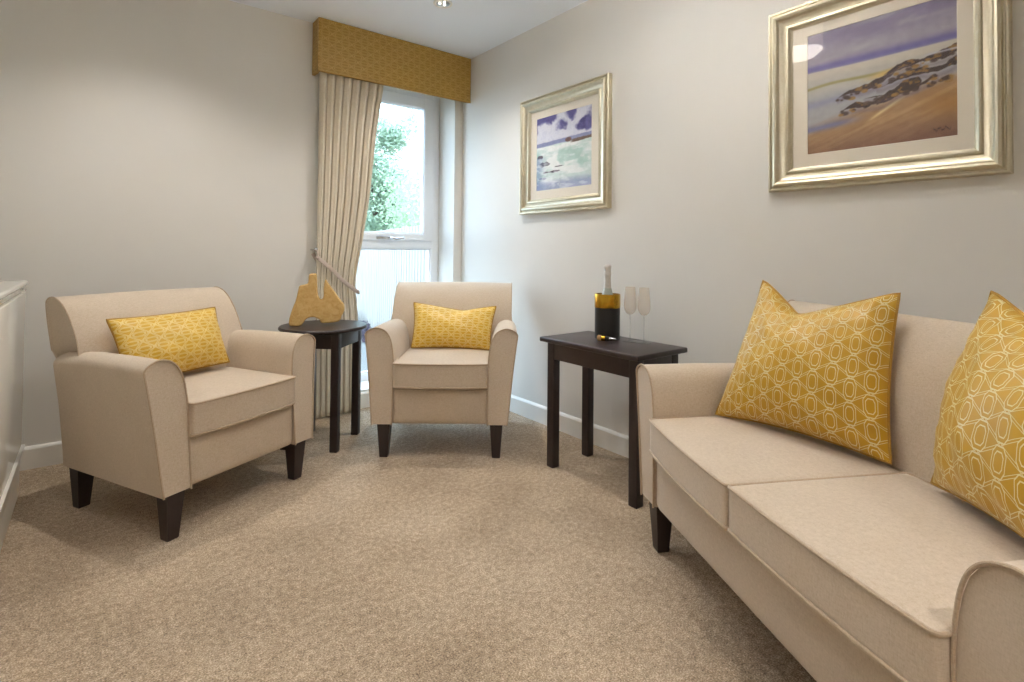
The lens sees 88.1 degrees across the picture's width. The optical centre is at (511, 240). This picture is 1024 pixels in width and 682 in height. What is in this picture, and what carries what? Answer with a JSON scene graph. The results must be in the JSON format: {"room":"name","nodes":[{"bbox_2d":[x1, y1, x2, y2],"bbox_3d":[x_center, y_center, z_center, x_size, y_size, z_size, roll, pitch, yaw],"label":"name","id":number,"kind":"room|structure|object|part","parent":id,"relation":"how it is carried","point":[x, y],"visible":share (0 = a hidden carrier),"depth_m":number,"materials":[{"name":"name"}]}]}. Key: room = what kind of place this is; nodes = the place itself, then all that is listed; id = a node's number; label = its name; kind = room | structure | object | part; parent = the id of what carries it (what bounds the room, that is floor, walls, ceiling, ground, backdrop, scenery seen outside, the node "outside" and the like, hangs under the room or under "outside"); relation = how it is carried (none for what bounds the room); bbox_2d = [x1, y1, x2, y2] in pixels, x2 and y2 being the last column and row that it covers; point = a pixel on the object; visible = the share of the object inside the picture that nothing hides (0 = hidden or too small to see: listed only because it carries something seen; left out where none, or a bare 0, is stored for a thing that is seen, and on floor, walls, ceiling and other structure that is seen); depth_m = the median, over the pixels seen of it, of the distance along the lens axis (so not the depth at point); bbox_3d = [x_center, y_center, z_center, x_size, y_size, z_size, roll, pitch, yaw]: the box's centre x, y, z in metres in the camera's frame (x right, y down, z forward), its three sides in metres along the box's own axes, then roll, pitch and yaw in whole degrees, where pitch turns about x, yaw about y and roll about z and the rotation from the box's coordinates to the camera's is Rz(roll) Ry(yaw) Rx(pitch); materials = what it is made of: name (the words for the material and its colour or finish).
{"room":"living room","nodes":[
{"label":"living room","id":0,"kind":"room"},
{"bbox_2d":[0,0,462,446],"bbox_3d":[-1.619,-0.112,3.023,2.950,2.407,0.300,1,-1,-38],"label":"wall","id":1,"kind":"structure","parent":0,"point":[145,144],"depth_m":2.69,"materials":[{"name":"paint"}]},
{"bbox_2d":[20,391,369,470],"bbox_3d":[-1.532,0.990,2.877,2.950,0.100,0.016,1,-1,-38],"label":"baseboard","id":2,"kind":"structure","parent":1,"relation":"attached to","point":[47,454],"depth_m":2.40,"materials":[{"name":"white paint"}]},
{"bbox_2d":[310,248,359,293],"bbox_3d":[-1.061,0.184,3.198,0.292,0.285,0.108,1,-1,-38],"label":"tieback","id":3,"kind":"object","parent":1,"relation":"attached to","point":[315,257],"visible":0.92,"depth_m":3.15,"materials":[{"name":"fabric"}]},
{"bbox_2d":[361,380,368,391],"bbox_3d":[-0.864,0.954,3.555,0.936,0.013,0.225,1,-1,-38],"label":"trim","id":4,"kind":"structure","parent":1,"relation":"attached to","point":[364,384],"depth_m":3.43,"materials":[{"name":"white paint"}]},
{"bbox_2d":[312,17,470,102],"bbox_3d":[-0.743,-1.138,3.456,1.064,0.316,0.114,1,-1,-38],"label":"pelmet","id":5,"kind":"object","parent":1,"relation":"attached to","point":[339,49],"visible":1,"depth_m":3.36,"materials":[{"name":"yellow fabric"}]},
{"bbox_2d":[361,86,439,380],"bbox_3d":[-0.919,-0.069,3.658,0.936,2.060,0.134,1,-1,-38],"label":"window","id":6,"kind":"structure","parent":1,"relation":"in","point":[429,106],"depth_m":3.88,"materials":[{"name":"plastic"}]},
{"bbox_3d":[-0.844,-0.018,3.672,0.196,0.028,0.043,1,-1,-21],"label":"handle","id":7,"kind":"part","parent":6,"relation":"part of","materials":[{"name":"metal"}]},
{"bbox_2d":[0,407,816,681],"bbox_3d":[0.005,1.043,0.915,2.950,0.050,5.000,1,-1,-38],"label":"floor","id":8,"kind":"structure","parent":0,"point":[438,558],"depth_m":1.60,"materials":[{"name":"carpet"}]},
{"bbox_2d":[0,281,27,550],"bbox_3d":[-1.751,0.579,1.355,0.632,0.860,1.550,1,-1,-38],"label":"sideboard","id":9,"kind":"object","parent":8,"relation":"on","point":[12,302],"visible":1,"depth_m":1.84,"materials":[{"name":"white paint"}]},
{"bbox_3d":[-1.759,0.867,1.836,0.016,0.078,0.769,1,-1,-38],"label":"plinth drawer","id":10,"kind":"part","parent":9,"relation":"part of","materials":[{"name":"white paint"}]},
{"bbox_2d":[0,281,27,299],"bbox_3d":[-1.748,0.160,1.362,0.628,0.022,1.550,1,-1,-38],"label":"countertop","id":11,"kind":"structure","parent":9,"relation":"on","point":[7,288],"depth_m":1.87,"materials":[{"name":"paint"}]},
{"bbox_2d":[45,286,315,541],"bbox_3d":[-1.337,0.625,2.202,0.735,0.808,0.748,0,-1,25],"label":"armchair","id":12,"kind":"object","parent":8,"relation":"on","point":[145,425],"visible":0.98,"depth_m":1.98,"materials":[{"name":"beige fabric"}]},
{"bbox_3d":[-1.662,0.938,2.046,0.062,0.170,0.062,0,-1,25],"label":"leg","id":13,"kind":"part","parent":12,"relation":"part of","materials":[{"name":"brown wood"}]},
{"bbox_3d":[-1.424,0.633,1.912,0.615,0.454,0.141,0,-1,25],"label":"arm","id":14,"kind":"part","parent":12,"relation":"part of","materials":[{"name":"beige fabric"}]},
{"bbox_3d":[-1.533,0.405,2.297,0.293,0.368,0.684,0,-1,25],"label":"backrest","id":15,"kind":"part","parent":12,"relation":"part of","materials":[{"name":"beige fabric"}]},
{"bbox_2d":[106,307,229,372],"bbox_3d":[-1.397,0.427,2.195,0.155,0.260,0.458,0,-1,25],"label":"cushion","id":16,"kind":"object","parent":12,"relation":"on","point":[192,339],"visible":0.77,"depth_m":2.15,"materials":[{"name":"yellow fabric"}]},
{"bbox_3d":[-1.176,0.939,1.822,0.062,0.170,0.062,0,-1,25],"label":"leg","id":17,"kind":"part","parent":12,"relation":"part of","materials":[{"name":"brown wood"}]},
{"bbox_3d":[-1.301,0.659,2.184,0.617,0.419,0.672,0,-1,25],"label":"seat","id":18,"kind":"part","parent":12,"relation":"part of","materials":[{"name":"beige fabric"}]},
{"bbox_2d":[181,366,294,434],"bbox_3d":[-1.222,0.624,2.149,0.474,0.130,0.452,0,-1,25],"label":"seat cushion","id":19,"kind":"object","parent":12,"relation":"on","point":[217,398],"depth_m":2.06,"materials":[{"name":"beige fabric"}]},
{"bbox_3d":[-1.173,0.646,2.455,0.615,0.454,0.141,0,-1,25],"label":"arm","id":20,"kind":"part","parent":12,"relation":"part of","materials":[{"name":"beige fabric"}]},
{"bbox_3d":[-0.949,0.950,2.313,0.062,0.170,0.062,0,-1,25],"label":"leg","id":21,"kind":"part","parent":12,"relation":"part of","materials":[{"name":"brown wood"}]},
{"bbox_2d":[278,320,366,452],"bbox_3d":[-0.987,0.742,2.763,0.438,0.603,0.438,0,-1,6],"label":"round side table","id":22,"kind":"object","parent":8,"relation":"on","point":[334,336],"visible":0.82,"depth_m":2.64,"materials":[{"name":"brown wood"}]},
{"bbox_3d":[-1.100,0.753,2.904,0.038,0.583,0.038,0,-1,6],"label":"leg","id":23,"kind":"part","parent":22,"relation":"part of","materials":[{"name":"brown wood"}]},
{"bbox_2d":[289,273,344,325],"bbox_3d":[-1.016,0.305,2.769,0.272,0.269,0.062,1,-1,-18],"label":"stone sculpture","id":24,"kind":"object","parent":22,"relation":"on","point":[328,309],"visible":1,"depth_m":2.74,"materials":[{"name":"beige stone"}]},
{"bbox_3d":[-0.874,0.750,2.621,0.038,0.583,0.038,0,-1,6],"label":"leg","id":25,"kind":"part","parent":22,"relation":"part of","materials":[{"name":"brown wood"}]},
{"bbox_3d":[-0.846,0.755,2.875,0.038,0.583,0.038,0,-1,6],"label":"leg","id":26,"kind":"part","parent":22,"relation":"part of","materials":[{"name":"brown wood"}]},
{"bbox_2d":[316,72,383,418],"bbox_3d":[-0.995,-0.054,3.249,0.398,2.188,0.069,1,-1,-38],"label":"curtain","id":27,"kind":"object","parent":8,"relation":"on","point":[349,109],"visible":0.78,"depth_m":3.21,"materials":[{"name":"fabric"}]},
{"bbox_2d":[365,281,517,457],"bbox_3d":[-0.345,0.648,2.882,0.748,0.808,0.735,1,-1,0],"label":"armchair","id":28,"kind":"object","parent":8,"relation":"on","point":[408,385],"visible":0.96,"depth_m":2.55,"materials":[{"name":"beige fabric"}]},
{"bbox_3d":[-0.619,0.958,2.570,0.062,0.170,0.062,1,-1,0],"label":"leg","id":29,"kind":"part","parent":28,"relation":"part of","materials":[{"name":"brown wood"}]},
{"bbox_3d":[-0.645,0.658,2.839,0.141,0.454,0.615,1,-1,0],"label":"arm","id":30,"kind":"part","parent":28,"relation":"part of","materials":[{"name":"beige fabric"}]},
{"bbox_3d":[-0.345,0.680,2.842,0.672,0.419,0.617,1,-1,0],"label":"seat","id":31,"kind":"part","parent":28,"relation":"part of","materials":[{"name":"beige fabric"}]},
{"bbox_2d":[393,348,488,386],"bbox_3d":[-0.345,0.644,2.756,0.452,0.130,0.474,1,-1,0],"label":"seat cushion","id":32,"kind":"object","parent":28,"relation":"on","point":[412,367],"depth_m":2.53,"materials":[{"name":"beige fabric"}]},
{"bbox_3d":[-0.343,0.432,3.104,0.684,0.368,0.293,1,-1,0],"label":"backrest","id":33,"kind":"part","parent":28,"relation":"part of","materials":[{"name":"beige fabric"}]},
{"bbox_2d":[411,302,495,349],"bbox_3d":[-0.320,0.470,2.911,0.467,0.249,0.147,1,-1,-1],"label":"cushion","id":34,"kind":"object","parent":28,"relation":"on","point":[434,326],"visible":0.99,"depth_m":2.87,"materials":[{"name":"yellow fabric"}]},
{"bbox_3d":[-0.077,0.963,2.571,0.062,0.170,0.062,1,-1,0],"label":"leg","id":35,"kind":"part","parent":28,"relation":"part of","materials":[{"name":"brown wood"}]},
{"bbox_3d":[-0.046,0.664,2.840,0.141,0.454,0.615,1,-1,0],"label":"arm","id":36,"kind":"part","parent":28,"relation":"part of","materials":[{"name":"beige fabric"}]},
{"bbox_2d":[540,331,686,508],"bbox_3d":[0.432,0.749,2.349,0.330,0.600,0.575,1,-1,-38],"label":"side table","id":37,"kind":"object","parent":8,"relation":"on","point":[621,357],"visible":0.82,"depth_m":2.30,"materials":[{"name":"brown wood"}]},
{"bbox_3d":[0.193,0.760,2.468,0.042,0.578,0.042,1,-1,-38],"label":"leg","id":38,"kind":"part","parent":37,"relation":"part of","materials":[{"name":"brown wood"}]},
{"bbox_3d":[0.374,0.764,2.610,0.042,0.578,0.042,1,-1,-38],"label":"leg","id":39,"kind":"part","parent":37,"relation":"part of","materials":[{"name":"brown wood"}]},
{"bbox_2d":[597,335,615,340],"bbox_3d":[0.423,0.437,2.363,0.086,0.025,0.025,0,-1,30],"label":"stopper","id":40,"kind":"object","parent":37,"relation":"on","point":[599,337],"visible":1,"depth_m":2.36,"materials":[{"name":"gold metal"}]},
{"bbox_2d":[594,293,619,339],"bbox_3d":[0.440,0.348,2.444,0.118,0.206,0.118,1,-1,-38],"label":"wine cooler","id":41,"kind":"object","parent":37,"relation":"on","point":[607,307],"visible":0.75,"depth_m":2.39,"materials":[{"name":"black ceramic"}]},
{"bbox_2d":[602,264,612,294],"bbox_3d":[0.441,0.274,2.445,0.084,0.329,0.084,1,-1,-38],"label":"champagne bottle","id":42,"kind":"object","parent":41,"relation":"in","point":[607,290],"visible":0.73,"depth_m":2.43,"materials":[{"name":"silver glass"}]},
{"bbox_3d":[0.490,0.756,2.089,0.042,0.578,0.042,1,-1,-38],"label":"leg","id":43,"kind":"part","parent":37,"relation":"part of","materials":[{"name":"brown wood"}]},
{"bbox_3d":[0.671,0.760,2.231,0.042,0.578,0.042,1,-1,-38],"label":"leg","id":44,"kind":"part","parent":37,"relation":"part of","materials":[{"name":"brown wood"}]},
{"bbox_2d":[636,299,1023,681],"bbox_3d":[0.828,0.618,1.298,0.670,0.831,1.284,1,-1,-10],"label":"sofa","id":45,"kind":"object","parent":8,"relation":"on","point":[863,568],"visible":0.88,"depth_m":1.12,"materials":[{"name":"beige fabric"}]},
{"bbox_3d":[0.502,0.954,1.783,0.062,0.170,0.062,1,-1,-10],"label":"leg","id":46,"kind":"part","parent":45,"relation":"part of","materials":[{"name":"brown wood"}]},
{"bbox_3d":[0.751,0.657,1.860,0.600,0.446,0.141,1,-1,-10],"label":"arm","id":47,"kind":"part","parent":45,"relation":"part of","materials":[{"name":"beige fabric"}]},
{"bbox_2d":[650,416,898,526],"bbox_3d":[0.702,0.628,1.528,0.489,0.120,0.491,1,-1,-10],"label":"seat cushion","id":48,"kind":"object","parent":45,"relation":"on","point":[705,456],"depth_m":1.42,"materials":[{"name":"beige fabric"}]},
{"bbox_3d":[0.845,0.662,1.300,0.612,0.419,1.196,1,-1,-10],"label":"seat","id":49,"kind":"part","parent":45,"relation":"part of","materials":[{"name":"beige fabric"}]},
{"bbox_2d":[715,280,900,464],"bbox_3d":[0.850,0.352,1.577,0.202,0.451,0.511,1,-1,-38],"label":"cushion","id":50,"kind":"object","parent":45,"relation":"on","point":[823,374],"visible":1,"depth_m":1.47,"materials":[{"name":"yellow fabric"}]},
{"bbox_2d":[729,474,1023,681],"bbox_3d":[0.785,0.616,1.038,0.490,0.120,0.491,1,-1,-10],"label":"seat cushion","id":51,"kind":"object","parent":45,"relation":"on","point":[883,559],"depth_m":0.98,"materials":[{"name":"beige fabric"}]},
{"bbox_3d":[1.073,0.401,1.344,0.170,0.391,1.208,1,-1,-10],"label":"backrest","id":52,"kind":"part","parent":45,"relation":"part of","materials":[{"name":"beige fabric"}]},
{"bbox_2d":[930,290,1023,538],"bbox_3d":[0.980,0.331,0.998,0.212,0.445,0.454,0,-1,6],"label":"cushion","id":53,"kind":"object","parent":45,"relation":"on","point":[978,451],"visible":1,"depth_m":1.03,"materials":[{"name":"yellow fabric"}]},
{"bbox_3d":[0.943,0.644,0.741,0.600,0.432,0.141,1,-1,-10],"label":"arm","id":54,"kind":"part","parent":45,"relation":"part of","materials":[{"name":"beige fabric"}]},
{"bbox_2d":[230,0,587,58],"bbox_3d":[-0.034,-1.388,1.040,3.150,0.100,5.400,1,-1,-38],"label":"ceiling","id":55,"kind":"structure","parent":0,"point":[469,29],"depth_m":3.08,"materials":[{"name":"paint"}]},
{"bbox_2d":[433,0,452,7],"bbox_3d":[-0.379,-1.301,2.907,0.106,0.008,0.106,1,-1,-38],"label":"recessed light","id":56,"kind":"object","parent":55,"relation":"in","point":[438,3],"visible":1,"depth_m":2.91,"materials":[{"name":"white paint"}]},
{"bbox_2d":[461,0,1023,435],"bbox_3d":[1.162,-0.105,1.963,0.120,2.407,5.400,1,-1,-38],"label":"wall","id":57,"kind":"structure","parent":0,"point":[692,219],"depth_m":2.35,"materials":[{"name":"paint"}]},
{"bbox_2d":[519,73,611,214],"bbox_3d":[0.275,-0.509,2.980,0.037,0.692,0.717,1,-1,-38],"label":"framed picture","id":58,"kind":"object","parent":57,"relation":"attached to","point":[566,133],"visible":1,"depth_m":2.95,"materials":[{"name":"silver wood"}]},
{"bbox_2d":[537,104,591,190],"bbox_3d":[0.286,-0.512,2.990,0.001,0.431,0.448,1,-1,-38],"label":"painting","id":59,"kind":"object","parent":58,"relation":"attached to","point":[564,139],"depth_m":2.97},
{"bbox_2d":[509,394,628,457],"bbox_3d":[1.160,0.996,1.821,0.016,0.100,5.000,1,-1,-38],"label":"baseboard","id":60,"kind":"structure","parent":57,"relation":"attached to","point":[616,442],"depth_m":2.87,"materials":[{"name":"white paint"}]},
{"bbox_2d":[768,0,1013,192],"bbox_3d":[1.213,-0.534,1.784,0.037,0.689,0.692,1,-1,-38],"label":"framed picture","id":61,"kind":"object","parent":57,"relation":"attached to","point":[861,92],"visible":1,"depth_m":1.76,"materials":[{"name":"silver wood"}]},
{"bbox_2d":[808,0,957,153],"bbox_3d":[1.228,-0.539,1.789,0.001,0.440,0.435,1,-1,-38],"label":"painting","id":62,"kind":"object","parent":61,"relation":"attached to","point":[889,78],"depth_m":1.77},
{"label":"outside","id":63,"kind":"structure","parent":0,"visible":0},
{"bbox_2d":[358,319,371,370],"bbox_3d":[-8.155,1.595,16.941,32.000,0.200,29.700,1,-1,-38],"label":"ground","id":64,"kind":"structure","parent":63,"point":[363,345],"depth_m":6.18,"materials":[{"name":"white"}]},
{"bbox_2d":[361,320,370,341],"bbox_3d":[-3.068,1.305,9.367,0.329,0.265,5.355,1,-1,-27],"label":"shrub","id":65,"kind":"object","parent":64,"relation":"on","point":[368,324],"visible":0.03,"depth_m":7.39,"materials":[{"name":"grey plant"}]},
{"bbox_2d":[356,225,426,327],"bbox_3d":[-2.703,0.635,9.503,0.060,1.540,10.000,1,-1,-26],"label":"fence","id":66,"kind":"object","parent":64,"relation":"on","point":[379,272],"visible":0.22,"depth_m":7.81,"materials":[{"name":"white"}]},
{"bbox_2d":[364,107,420,230],"bbox_3d":[-3.197,-0.886,12.062,2.278,4.676,2.180,1,-1,-38],"label":"tree","id":67,"kind":"object","parent":64,"relation":"on","point":[390,138],"visible":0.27,"depth_m":11.82,"materials":[{"name":"green plant"}]},
{"bbox_2d":[365,145,420,230],"bbox_3d":[-1.082,-0.207,8.865,2.336,3.224,10.095,1,-1,-27],"label":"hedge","id":68,"kind":"object","parent":64,"relation":"on","point":[402,208],"visible":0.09,"depth_m":10.24,"materials":[{"name":"green plant"}]}
]}

